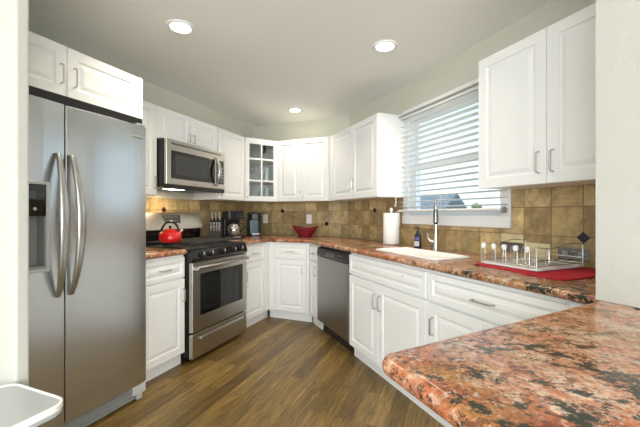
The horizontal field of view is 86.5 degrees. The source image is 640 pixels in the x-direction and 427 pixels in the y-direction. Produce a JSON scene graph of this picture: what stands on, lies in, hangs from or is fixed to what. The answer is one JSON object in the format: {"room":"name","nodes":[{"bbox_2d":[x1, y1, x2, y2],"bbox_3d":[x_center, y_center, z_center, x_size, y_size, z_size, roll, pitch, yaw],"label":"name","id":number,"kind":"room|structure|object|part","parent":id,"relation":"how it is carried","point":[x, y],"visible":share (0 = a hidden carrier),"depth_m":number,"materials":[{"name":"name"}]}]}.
{"room":"kitchen","nodes":[
{"label":"kitchen","id":0,"kind":"room"},
{"bbox_2d":[0,0,28,385],"bbox_3d":[-1.606,-0.005,1.418,1.220,2.410,0.043,0,0,22],"label":"wall","id":1,"kind":"structure","parent":0,"point":[14,14],"depth_m":1.19,"materials":[{"name":"grey paint"}]},
{"bbox_2d":[143,80,252,245],"bbox_3d":[-1.574,-0.005,3.259,0.100,2.410,3.395,0,0,22],"label":"wall","id":2,"kind":"structure","parent":0,"point":[153,94],"depth_m":3.56,"materials":[{"name":"beige paint"}]},
{"bbox_2d":[29,31,142,120],"bbox_3d":[-1.668,-0.774,1.982,0.680,0.289,0.952,0,0,22],"label":"upper cabinet","id":3,"kind":"object","parent":2,"relation":"attached to","point":[54,67],"visible":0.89,"depth_m":1.93,"materials":[{"name":"white paint"}]},
{"bbox_3d":[-1.479,-0.776,1.652,0.020,0.278,0.458,0,0,22],"label":"door","id":4,"kind":"part","parent":3,"relation":"part of","materials":[{"name":"white paint"}]},
{"bbox_3d":[-1.383,-0.755,1.824,0.032,0.113,0.008,0,0,22],"label":"handle","id":5,"kind":"part","parent":3,"relation":"part of","materials":[{"name":"silver metal"}]},
{"bbox_3d":[-1.356,-0.755,1.889,0.032,0.113,0.008,0,0,22],"label":"handle","id":6,"kind":"part","parent":3,"relation":"part of","materials":[{"name":"silver metal"}]},
{"bbox_3d":[-1.308,-0.776,2.075,0.020,0.278,0.449,0,0,22],"label":"door","id":7,"kind":"part","parent":3,"relation":"part of","materials":[{"name":"white paint"}]},
{"bbox_2d":[142,100,156,195],"bbox_3d":[-1.563,-0.530,2.681,0.350,0.754,0.418,0,0,22],"label":"upper cabinet","id":8,"kind":"object","parent":2,"relation":"attached to","point":[149,109],"visible":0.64,"depth_m":2.77,"materials":[{"name":"white paint"}]},
{"bbox_2d":[157,106,216,150],"bbox_3d":[-1.341,-0.769,3.230,0.350,0.275,0.763,0,0,22],"label":"upper cabinet","id":9,"kind":"object","parent":2,"relation":"attached to","point":[173,125],"visible":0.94,"depth_m":3.12,"materials":[{"name":"white paint"}]},
{"bbox_3d":[-1.289,-0.770,3.003,0.020,0.265,0.379,0,0,22],"label":"door","id":10,"kind":"part","parent":9,"relation":"part of","materials":[{"name":"white paint"}]},
{"bbox_2d":[157,138,223,192],"bbox_3d":[-1.281,-0.420,3.207,0.478,0.417,0.756,0,0,22],"label":"microwave","id":11,"kind":"object","parent":9,"relation":"attached to","point":[181,166],"visible":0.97,"depth_m":3.03,"materials":[{"name":"silver metal"}]},
{"bbox_3d":[-1.004,-0.417,3.348,0.070,0.285,0.036,0,0,22],"label":"handle","id":12,"kind":"part","parent":11,"relation":"part of","materials":[{"name":"silver metal"}]},
{"bbox_3d":[-1.146,-0.770,3.358,0.020,0.265,0.379,0,0,22],"label":"door","id":13,"kind":"part","parent":9,"relation":"part of","materials":[{"name":"white paint"}]},
{"bbox_2d":[146,197,252,236],"bbox_3d":[-1.358,0.064,3.638,0.015,0.431,2.329,0,0,22],"label":"backsplash","id":14,"kind":"structure","parent":2,"relation":"attached to","point":[204,208],"depth_m":3.77,"materials":[{"name":"tile"}]},
{"bbox_2d":[193,127,244,200],"bbox_3d":[-1.103,-0.530,3.821,0.350,0.754,0.508,0,0,22],"label":"upper cabinet","id":15,"kind":"object","parent":2,"relation":"attached to","point":[232,145],"visible":0.58,"depth_m":3.75,"materials":[{"name":"white paint"}]},
{"bbox_3d":[-0.978,-0.529,3.772,0.020,0.746,0.466,0,0,22],"label":"door","id":16,"kind":"part","parent":15,"relation":"part of","materials":[{"name":"white paint"}]},
{"bbox_2d":[225,137,287,202],"bbox_3d":[-0.792,-0.530,4.314,0.557,0.754,0.652,0,0,22],"label":"upper cabinet","id":17,"kind":"object","parent":2,"relation":"attached to","point":[255,161],"visible":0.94,"depth_m":4.22,"materials":[{"name":"white paint"}]},
{"bbox_2d":[249,159,272,166],"bbox_3d":[-0.797,-0.660,4.323,0.511,0.016,0.608,0,0,22],"label":"shelf","id":18,"kind":"object","parent":17,"relation":"attached to","point":[252,162],"depth_m":4.30,"materials":[{"name":"white paint"}]},
{"bbox_2d":[249,181,272,185],"bbox_3d":[-0.797,-0.400,4.323,0.511,0.016,0.608,0,0,22],"label":"shelf","id":19,"kind":"object","parent":17,"relation":"attached to","point":[251,183],"depth_m":4.37,"materials":[{"name":"white paint"}]},
{"bbox_3d":[-0.709,-0.529,4.117,0.414,0.749,0.020,0,0,-33],"label":"door","id":20,"kind":"part","parent":17,"relation":"part of","materials":[{"name":"white paint"}]},
{"bbox_2d":[260,146,265,153],"bbox_3d":[-0.711,-0.758,4.247,0.080,0.180,0.080,0,0,22],"label":"wine glass","id":21,"kind":"object","parent":17,"relation":"on","point":[263,147],"visible":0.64,"depth_m":4.22,"materials":[{"name":"clear glass"}]},
{"bbox_2d":[264,168,268,180],"bbox_3d":[-0.677,-0.493,4.304,0.068,0.170,0.068,0,0,22],"label":"tumbler","id":22,"kind":"object","parent":17,"relation":"on","point":[266,170],"visible":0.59,"depth_m":4.28,"materials":[{"name":"clear glass"}]},
{"bbox_2d":[264,188,268,195],"bbox_3d":[-0.672,-0.246,4.295,0.066,0.150,0.066,0,0,22],"label":"tumbler","id":23,"kind":"object","parent":17,"relation":"in","point":[266,190],"visible":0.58,"depth_m":4.27,"materials":[{"name":"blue glass"}]},
{"bbox_2d":[87,310,444,426],"bbox_3d":[0.358,1.225,0.152,6.050,0.050,7.750,0,0,22],"label":"floor","id":24,"kind":"structure","parent":0,"point":[277,372],"depth_m":2.34,"materials":[{"name":"brown wood"}]},
{"bbox_2d":[0,384,62,426],"bbox_3d":[-0.974,0.888,0.973,0.310,0.624,0.305,0,0,22],"label":"trash can","id":25,"kind":"object","parent":24,"relation":"on","point":[21,405],"visible":1,"depth_m":1.02,"materials":[{"name":"white plastic"}]},
{"bbox_2d":[29,85,145,426],"bbox_3d":[-1.603,0.287,1.936,0.807,1.826,0.906,0,0,22],"label":"refrigerator","id":26,"kind":"object","parent":24,"relation":"on","point":[87,161],"visible":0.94,"depth_m":1.87,"materials":[{"name":"grey metal"}]},
{"bbox_3d":[-1.425,-0.067,1.591,0.066,0.154,0.218,0,0,22],"label":"control panel","id":27,"kind":"part","parent":26,"relation":"part of","materials":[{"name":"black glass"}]},
{"bbox_3d":[-1.409,0.062,1.585,0.040,0.445,0.250,0,0,22],"label":"dispenser frame","id":28,"kind":"part","parent":26,"relation":"part of","materials":[{"name":"grey plastic"}]},
{"bbox_3d":[-1.431,0.263,1.595,0.072,1.665,0.401,0,0,22],"label":"freezer door","id":29,"kind":"part","parent":26,"relation":"part of","materials":[{"name":"silver metal"}]},
{"bbox_3d":[-1.307,0.058,1.710,0.089,0.735,0.048,0,0,22],"label":"handle","id":30,"kind":"part","parent":26,"relation":"part of","materials":[{"name":"silver metal"}]},
{"bbox_3d":[-1.275,0.058,1.789,0.089,0.735,0.048,0,0,22],"label":"handle","id":31,"kind":"part","parent":26,"relation":"part of","materials":[{"name":"silver metal"}]},
{"bbox_3d":[-1.260,0.263,2.017,0.072,1.665,0.499,0,0,22],"label":"fridge door","id":32,"kind":"part","parent":26,"relation":"part of","materials":[{"name":"silver metal"}]},
{"bbox_2d":[144,254,185,381],"bbox_3d":[-1.416,0.760,2.628,0.637,0.879,0.412,0,0,22],"label":"base cabinet","id":33,"kind":"object","parent":24,"relation":"on","point":[165,282],"visible":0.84,"depth_m":2.52,"materials":[{"name":"white paint"}]},
{"bbox_3d":[-1.160,0.420,2.521,0.020,0.157,0.403,0,0,22],"label":"drawer","id":34,"kind":"part","parent":33,"relation":"part of","materials":[{"name":"white paint"}]},
{"bbox_3d":[-1.160,0.805,2.521,0.020,0.587,0.403,0,0,22],"label":"door","id":35,"kind":"part","parent":33,"relation":"part of","materials":[{"name":"white paint"}]},
{"bbox_2d":[146,247,186,259],"bbox_3d":[-1.423,0.300,2.632,0.620,0.040,0.414,0,0,22],"label":"countertop","id":36,"kind":"structure","parent":33,"relation":"on","point":[151,253],"depth_m":2.55,"materials":[{"name":"orange stone"}]},
{"bbox_2d":[146,213,248,361],"bbox_3d":[-1.150,0.594,3.163,0.726,1.213,0.764,0,0,22],"label":"range","id":37,"kind":"object","parent":24,"relation":"on","point":[215,267],"visible":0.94,"depth_m":3.00,"materials":[{"name":"silver metal"}]},
{"bbox_2d":[158,221,182,242],"bbox_3d":[-1.252,0.144,2.841,0.182,0.179,0.182,0,0,-44],"label":"kettle","id":38,"kind":"object","parent":37,"relation":"on","point":[169,235],"visible":1,"depth_m":2.79,"materials":[{"name":"red metal"}]},
{"bbox_3d":[-1.252,0.105,2.841,0.149,0.101,0.024,0,0,-13],"label":"handle","id":39,"kind":"part","parent":38,"relation":"part of","materials":[{"name":"black plastic"}]},
{"bbox_2d":[146,241,244,250],"bbox_3d":[-1.146,0.286,3.162,0.554,0.017,0.764,0,0,22],"label":"cooktop","id":40,"kind":"object","parent":37,"relation":"in","point":[214,246],"depth_m":3.00,"materials":[{"name":"black metal"}]},
{"bbox_3d":[-0.892,1.067,3.059,0.037,0.197,0.752,0,0,22],"label":"storage drawer","id":41,"kind":"part","parent":37,"relation":"part of","materials":[{"name":"silver metal"}]},
{"bbox_3d":[-0.892,0.673,3.059,0.039,0.563,0.752,0,0,22],"label":"oven door","id":42,"kind":"part","parent":37,"relation":"part of","materials":[{"name":"silver metal"}]},
{"bbox_3d":[-0.888,0.340,3.057,0.047,0.090,0.760,0,0,22],"label":"control panel","id":43,"kind":"part","parent":37,"relation":"part of","materials":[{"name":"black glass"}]},
{"bbox_3d":[-0.863,1.017,3.058,0.018,0.028,0.604,0,0,22],"label":"drawer handle","id":44,"kind":"part","parent":37,"relation":"part of","materials":[{"name":"silver metal"}]},
{"bbox_3d":[-0.835,0.438,3.036,0.046,0.034,0.706,0,0,22],"label":"handle","id":45,"kind":"part","parent":37,"relation":"part of","materials":[{"name":"silver metal"}]},
{"bbox_2d":[244,242,268,327],"bbox_3d":[-0.941,0.760,3.805,0.637,0.879,0.567,0,0,22],"label":"base cabinet","id":46,"kind":"object","parent":24,"relation":"on","point":[257,266],"visible":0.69,"depth_m":3.69,"materials":[{"name":"white paint"}]},
{"bbox_3d":[-0.709,0.805,3.636,0.020,0.587,0.405,0,0,22],"label":"door","id":47,"kind":"part","parent":46,"relation":"part of","materials":[{"name":"white paint"}]},
{"bbox_3d":[-0.709,0.420,3.636,0.020,0.157,0.405,0,0,22],"label":"drawer","id":48,"kind":"part","parent":46,"relation":"part of","materials":[{"name":"white paint"}]},
{"bbox_2d":[269,242,312,321],"bbox_3d":[-0.249,0.760,4.088,0.533,0.879,0.637,0,0,22],"label":"base cabinet","id":49,"kind":"object","parent":24,"relation":"on","point":[289,263],"visible":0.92,"depth_m":3.82,"materials":[{"name":"white paint"}]},
{"bbox_3d":[-0.329,0.420,3.822,0.389,0.157,0.020,0,0,22],"label":"drawer","id":50,"kind":"part","parent":49,"relation":"part of","materials":[{"name":"white paint"}]},
{"bbox_3d":[-0.329,0.805,3.822,0.389,0.587,0.020,0,0,22],"label":"door","id":51,"kind":"part","parent":49,"relation":"part of","materials":[{"name":"white paint"}]},
{"bbox_2d":[310,244,322,329],"bbox_3d":[0.140,0.760,3.709,0.522,0.879,0.241,0,0,-23],"label":"base cabinet","id":52,"kind":"object","parent":24,"relation":"on","point":[313,248],"visible":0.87,"depth_m":3.62,"materials":[{"name":"white paint"}]},
{"bbox_3d":[-0.059,0.420,3.616,0.020,0.157,0.214,0,0,-23],"label":"drawer","id":53,"kind":"part","parent":52,"relation":"part of","materials":[{"name":"white paint"}]},
{"bbox_3d":[-0.059,0.805,3.616,0.020,0.587,0.214,0,0,-23],"label":"door","id":54,"kind":"part","parent":52,"relation":"part of","materials":[{"name":"white paint"}]},
{"bbox_2d":[230,235,639,426],"bbox_3d":[0.170,0.300,2.526,1.756,0.040,4.870,0,0,-26],"label":"countertop","id":55,"kind":"structure","parent":52,"relation":"on","point":[579,366],"depth_m":0.65,"materials":[{"name":"orange stone"}]},
{"bbox_2d":[209,212,222,236],"bbox_3d":[-1.132,0.128,3.705,0.120,0.304,0.209,0,0,-10],"label":"knife block","id":56,"kind":"object","parent":55,"relation":"on","point":[216,224],"visible":0.94,"depth_m":3.65,"materials":[{"name":"black"}]},
{"bbox_2d":[222,211,244,237],"bbox_3d":[-1.013,0.122,3.970,0.217,0.315,0.234,0,0,-33],"label":"coffee maker","id":57,"kind":"object","parent":55,"relation":"on","point":[231,219],"visible":0.91,"depth_m":3.89,"materials":[{"name":"black plastic"}]},
{"bbox_3d":[-1.058,0.152,4.033,0.200,0.185,0.075,0,0,-33],"label":"water tank","id":58,"kind":"part","parent":57,"relation":"part of","materials":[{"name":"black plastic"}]},
{"bbox_3d":[-0.931,0.015,3.893,0.120,0.060,0.002,0,0,-33],"label":"trim panel","id":59,"kind":"part","parent":57,"relation":"part of","materials":[{"name":"black plastic"}]},
{"bbox_2d":[247,212,260,236],"bbox_3d":[-0.835,0.127,4.328,0.165,0.305,0.260,0,0,-18],"label":"coffee maker","id":60,"kind":"object","parent":55,"relation":"on","point":[253,218],"visible":1,"depth_m":4.29,"materials":[{"name":"black plastic"}]},
{"bbox_2d":[292,225,318,237],"bbox_3d":[-0.178,0.209,4.084,0.344,0.141,0.170,0,0,22],"label":"bowl","id":61,"kind":"object","parent":55,"relation":"on","point":[303,232],"visible":0.98,"depth_m":4.02,"materials":[{"name":"red ceramic"}]},
{"bbox_2d":[383,208,399,244],"bbox_3d":[0.653,0.112,3.117,0.160,0.336,0.160,0,0,22],"label":"paper towel roll","id":62,"kind":"object","parent":55,"relation":"on","point":[390,220],"visible":0.99,"depth_m":3.06,"materials":[{"name":"white paper"}]},
{"bbox_2d":[414,227,420,248],"bbox_3d":[0.787,0.194,2.747,0.055,0.172,0.053,0,0,42],"label":"soap bottle","id":63,"kind":"object","parent":55,"relation":"on","point":[417,237],"visible":0.94,"depth_m":2.74,"materials":[{"name":"blue plastic"}]},
{"bbox_2d":[376,247,469,260],"bbox_3d":[0.693,0.365,2.399,0.320,0.196,0.675,0,0,-23],"label":"sink","id":64,"kind":"object","parent":55,"relation":"in","point":[406,251],"visible":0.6,"depth_m":2.44,"materials":[{"name":"white ceramic"}]},
{"bbox_2d":[427,198,439,251],"bbox_3d":[0.835,0.081,2.510,0.095,0.398,0.163,0,0,19],"label":"faucet","id":65,"kind":"object","parent":55,"relation":"on","point":[435,240],"visible":0.94,"depth_m":2.53,"materials":[{"name":"silver metal"}]},
{"bbox_3d":[0.852,0.021,2.500,0.025,0.278,0.137,0,0,19],"label":"spout","id":66,"kind":"part","parent":65,"relation":"part of","materials":[{"name":"silver metal"}]},
{"bbox_2d":[475,263,595,280],"bbox_3d":[1.127,0.276,1.727,0.451,0.006,0.500,0,0,-21],"label":"drying mat","id":67,"kind":"object","parent":55,"relation":"on","point":[582,272],"visible":0.56,"depth_m":1.59,"materials":[{"name":"red fabric"}]},
{"bbox_2d":[481,239,582,271],"bbox_3d":[1.121,0.209,1.813,0.370,0.127,0.332,0,0,-23],"label":"dish rack","id":68,"kind":"object","parent":67,"relation":"on","point":[525,263],"visible":1,"depth_m":1.76,"materials":[{"name":"white plastic"}]},
{"bbox_2d":[482,258,582,271],"bbox_3d":[1.121,0.267,1.812,0.370,0.012,0.330,0,0,-23],"label":"tray","id":69,"kind":"object","parent":67,"relation":"on","point":[553,264],"depth_m":1.76,"materials":[{"name":"white plastic"}]},
{"bbox_2d":[317,246,353,352],"bbox_3d":[0.375,0.766,3.303,0.606,0.868,0.681,0,0,-23],"label":"dishwasher","id":70,"kind":"object","parent":24,"relation":"on","point":[333,273],"visible":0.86,"depth_m":3.14,"materials":[{"name":"grey metal"}]},
{"bbox_3d":[0.098,0.386,3.203,0.017,0.042,0.199,0,0,-23],"label":"pocket handle","id":71,"kind":"part","parent":70,"relation":"part of","materials":[{"name":"black plastic"}]},
{"bbox_3d":[0.175,1.150,3.217,0.020,0.100,0.679,0,0,-23],"label":"kick plate","id":72,"kind":"part","parent":70,"relation":"part of","materials":[{"name":"black plastic"}]},
{"bbox_2d":[349,253,433,417],"bbox_3d":[0.701,0.760,2.540,0.642,0.879,0.967,0,0,-23],"label":"base cabinet","id":73,"kind":"object","parent":24,"relation":"on","point":[389,301],"visible":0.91,"depth_m":2.38,"materials":[{"name":"white paint"}]},
{"bbox_3d":[0.342,0.805,2.671,0.020,0.587,0.442,0,0,-23],"label":"door","id":74,"kind":"part","parent":73,"relation":"part of","materials":[{"name":"white paint"}]},
{"bbox_3d":[0.442,0.420,2.436,0.020,0.157,0.954,0,0,-23],"label":"false drawer","id":75,"kind":"part","parent":73,"relation":"part of","materials":[{"name":"white paint"}]},
{"bbox_3d":[0.529,0.805,2.231,0.020,0.587,0.508,0,0,-23],"label":"door","id":76,"kind":"part","parent":73,"relation":"part of","materials":[{"name":"white paint"}]},
{"bbox_2d":[429,270,585,426],"bbox_3d":[1.058,0.760,1.700,0.642,0.879,0.856,0,0,-23],"label":"base cabinet","id":77,"kind":"object","parent":24,"relation":"on","point":[458,306],"visible":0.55,"depth_m":1.67,"materials":[{"name":"white paint"}]},
{"bbox_3d":[0.630,0.640,1.928,0.032,0.108,0.008,0,0,-23],"label":"handle","id":78,"kind":"part","parent":77,"relation":"part of","materials":[{"name":"silver metal"}]},
{"bbox_3d":[0.711,0.805,1.801,0.020,0.587,0.375,0,0,-23],"label":"door","id":79,"kind":"part","parent":77,"relation":"part of","materials":[{"name":"white paint"}]},
{"bbox_3d":[0.764,0.420,1.613,0.032,0.008,0.133,0,0,-23],"label":"handle","id":80,"kind":"part","parent":77,"relation":"part of","materials":[{"name":"silver metal"}]},
{"bbox_3d":[0.861,0.805,1.449,0.020,0.587,0.385,0,0,-23],"label":"door","id":81,"kind":"part","parent":77,"relation":"part of","materials":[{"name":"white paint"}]},
{"bbox_3d":[0.787,0.420,1.623,0.020,0.157,0.763,0,0,-23],"label":"drawer","id":82,"kind":"part","parent":77,"relation":"part of","materials":[{"name":"white paint"}]},
{"bbox_2d":[29,0,553,126],"bbox_3d":[0.358,-1.260,0.152,6.050,0.100,7.750,0,0,22],"label":"ceiling","id":83,"kind":"structure","parent":0,"point":[250,62],"depth_m":2.37,"materials":[{"name":"white paint"}]},
{"bbox_2d":[165,19,194,34],"bbox_3d":[-0.902,-1.205,2.198,0.176,0.010,0.176,0,0,22],"label":"recessed light","id":84,"kind":"object","parent":83,"relation":"in","point":[178,26],"visible":1,"depth_m":2.19,"materials":[{"name":"white paint"}]},
{"bbox_2d":[287,108,302,112],"bbox_3d":[-0.292,-1.205,3.955,0.176,0.010,0.176,0,0,22],"label":"recessed light","id":85,"kind":"object","parent":83,"relation":"in","point":[292,110],"visible":1,"depth_m":3.96,"materials":[{"name":"white paint"}]},
{"bbox_2d":[373,40,397,52],"bbox_3d":[0.468,-1.205,2.448,0.176,0.010,0.176,0,0,22],"label":"recessed light","id":86,"kind":"object","parent":83,"relation":"in","point":[383,46],"visible":1,"depth_m":2.44,"materials":[{"name":"white paint"}]},
{"bbox_2d":[253,116,348,236],"bbox_3d":[-0.229,-0.005,4.493,1.470,2.410,0.100,0,0,22],"label":"wall","id":87,"kind":"structure","parent":0,"point":[328,127],"depth_m":4.43,"materials":[{"name":"beige paint"}]},
{"bbox_2d":[263,214,267,222],"bbox_3d":[-0.745,0.065,4.629,0.072,0.118,0.009,0,0,22],"label":"wall outlet","id":88,"kind":"object","parent":87,"relation":"attached to","point":[265,216],"visible":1,"depth_m":4.63,"materials":[{"name":"white plastic"}]},
{"bbox_2d":[253,202,347,236],"bbox_3d":[-0.285,0.064,4.453,1.369,0.431,0.015,0,0,22],"label":"backsplash","id":89,"kind":"structure","parent":87,"relation":"attached to","point":[331,218],"depth_m":4.42,"materials":[{"name":"tile"}]},
{"bbox_2d":[277,137,337,201],"bbox_3d":[-0.165,-0.530,4.223,0.697,0.754,0.350,0,0,22],"label":"upper cabinet","id":90,"kind":"object","parent":87,"relation":"attached to","point":[303,165],"visible":0.96,"depth_m":4.08,"materials":[{"name":"white paint"}]},
{"bbox_3d":[-0.378,-0.529,4.165,0.328,0.746,0.020,0,0,22],"label":"door","id":91,"kind":"part","parent":90,"relation":"part of","materials":[{"name":"white paint"}]},
{"bbox_3d":[-0.063,-0.529,4.037,0.346,0.746,0.020,0,0,22],"label":"door","id":92,"kind":"part","parent":90,"relation":"part of","materials":[{"name":"white paint"}]},
{"bbox_2d":[306,214,311,223],"bbox_3d":[-0.142,0.065,4.386,0.072,0.118,0.009,0,0,22],"label":"wall outlet","id":93,"kind":"object","parent":87,"relation":"attached to","point":[308,216],"visible":1,"depth_m":4.38,"materials":[{"name":"white plastic"}]},
{"bbox_2d":[349,0,595,256],"bbox_3d":[1.048,-0.005,2.784,0.161,2.410,3.246,0,0,-23],"label":"wall","id":94,"kind":"structure","parent":0,"point":[463,68],"depth_m":2.53,"materials":[{"name":"beige paint"}]},
{"bbox_2d":[330,113,404,200],"bbox_3d":[0.442,-0.530,3.556,0.351,0.754,1.024,0,0,-23],"label":"upper cabinet","id":95,"kind":"object","parent":94,"relation":"attached to","point":[365,159],"visible":0.98,"depth_m":3.17,"materials":[{"name":"white paint"}]},
{"bbox_3d":[0.242,-0.529,3.684,0.020,0.746,0.469,0,0,-23],"label":"door","id":96,"kind":"part","parent":95,"relation":"part of","materials":[{"name":"white paint"}]},
{"bbox_3d":[0.426,-0.529,3.250,0.020,0.746,0.469,0,0,-23],"label":"door","id":97,"kind":"part","parent":95,"relation":"part of","materials":[{"name":"white paint"}]},
{"bbox_2d":[402,78,511,227],"bbox_3d":[1.067,-0.432,2.700,0.189,1.045,1.107,0,0,-23],"label":"window","id":98,"kind":"structure","parent":94,"relation":"in","point":[494,219],"depth_m":2.71,"materials":[{"name":"white paint"}]},
{"bbox_3d":[1.109,-0.651,2.717,0.030,0.472,1.041,0,0,-23],"label":"sash","id":99,"kind":"part","parent":98,"relation":"part of","materials":[{"name":"white paint"}]},
{"bbox_2d":[394,80,508,212],"bbox_3d":[0.949,-0.461,2.658,0.085,0.909,1.149,0,0,-23],"label":"blind","id":100,"kind":"object","parent":98,"relation":"attached to","point":[471,90],"visible":0.73,"depth_m":2.63,"materials":[{"name":"white plastic"}]},
{"bbox_3d":[0.928,-0.885,2.650,0.018,0.018,1.114,0,0,-23],"label":"valance rod","id":101,"kind":"part","parent":100,"relation":"part of","materials":[{"name":"grey plastic"}]},
{"bbox_3d":[0.934,-0.026,2.636,0.016,0.016,1.104,0,0,-23],"label":"rod","id":102,"kind":"part","parent":100,"relation":"part of","materials":[{"name":"grey plastic"}]},
{"bbox_3d":[0.963,-0.031,2.654,0.050,0.018,1.094,0,0,-23],"label":"rail","id":103,"kind":"part","parent":100,"relation":"part of","materials":[{"name":"white plastic"}]},
{"bbox_3d":[1.080,-0.219,2.705,0.030,0.472,1.041,0,0,-23],"label":"sash","id":104,"kind":"part","parent":98,"relation":"part of","materials":[{"name":"white paint"}]},
{"bbox_2d":[349,184,595,268],"bbox_3d":[0.948,0.064,2.795,0.015,0.431,3.033,0,0,-23],"label":"backsplash","id":105,"kind":"structure","parent":94,"relation":"attached to","point":[549,217],"depth_m":2.06,"materials":[{"name":"tile"}]},
{"bbox_2d":[500,241,522,252],"bbox_3d":[1.211,0.210,2.153,0.009,0.062,0.155,0,0,-23],"label":"wall outlet","id":106,"kind":"object","parent":94,"relation":"attached to","point":[509,244],"visible":0.56,"depth_m":2.15,"materials":[{"name":"silver metal"}]},
{"bbox_2d":[479,3,595,189],"bbox_3d":[1.229,-0.528,1.702,0.351,0.758,0.809,0,0,-23],"label":"upper cabinet","id":107,"kind":"object","parent":94,"relation":"attached to","point":[537,93],"visible":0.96,"depth_m":1.68,"materials":[{"name":"white paint"}]},
{"bbox_3d":[1.026,-0.527,1.837,0.020,0.757,0.400,0,0,-23],"label":"door","id":108,"kind":"part","parent":107,"relation":"part of","materials":[{"name":"white paint"}]},
{"bbox_3d":[1.068,-0.255,1.674,0.032,0.113,0.008,0,0,-23],"label":"handle","id":109,"kind":"part","parent":107,"relation":"part of","materials":[{"name":"silver metal"}]},
{"bbox_3d":[1.096,-0.255,1.609,0.032,0.113,0.008,0,0,-23],"label":"handle","id":110,"kind":"part","parent":107,"relation":"part of","materials":[{"name":"silver metal"}]},
{"bbox_3d":[1.184,-0.527,1.464,0.020,0.757,0.403,0,0,-23],"label":"door","id":111,"kind":"part","parent":107,"relation":"part of","materials":[{"name":"white paint"}]},
{"bbox_2d":[558,247,588,261],"bbox_3d":[1.353,0.215,1.819,0.009,0.066,0.155,0,0,-23],"label":"wall outlet","id":112,"kind":"object","parent":94,"relation":"attached to","point":[577,252],"visible":0.88,"depth_m":1.81,"materials":[{"name":"silver metal"}]},
{"bbox_2d":[596,0,639,309],"bbox_3d":[2.019,-0.005,-0.589,0.730,2.410,4.004,0,0,-23],"label":"wall","id":113,"kind":"structure","parent":0,"point":[617,21],"depth_m":1.05,"materials":[{"name":"grey paint"}]},
{"label":"outside","id":114,"kind":"structure","parent":0,"visible":0},
{"bbox_3d":[27.346,4.300,67.684,160.000,0.200,134.000,0,0,22],"label":"ground","id":115,"kind":"structure","parent":114,"visible":0},
{"bbox_2d":[421,194,466,208],"bbox_3d":[7.857,1.325,27.241,6.200,5.750,5.600,0,0,42],"label":"house","id":116,"kind":"structure","parent":115,"relation":"on","point":[458,202],"depth_m":25.05,"materials":[{"name":"beige paint"}]}
]}

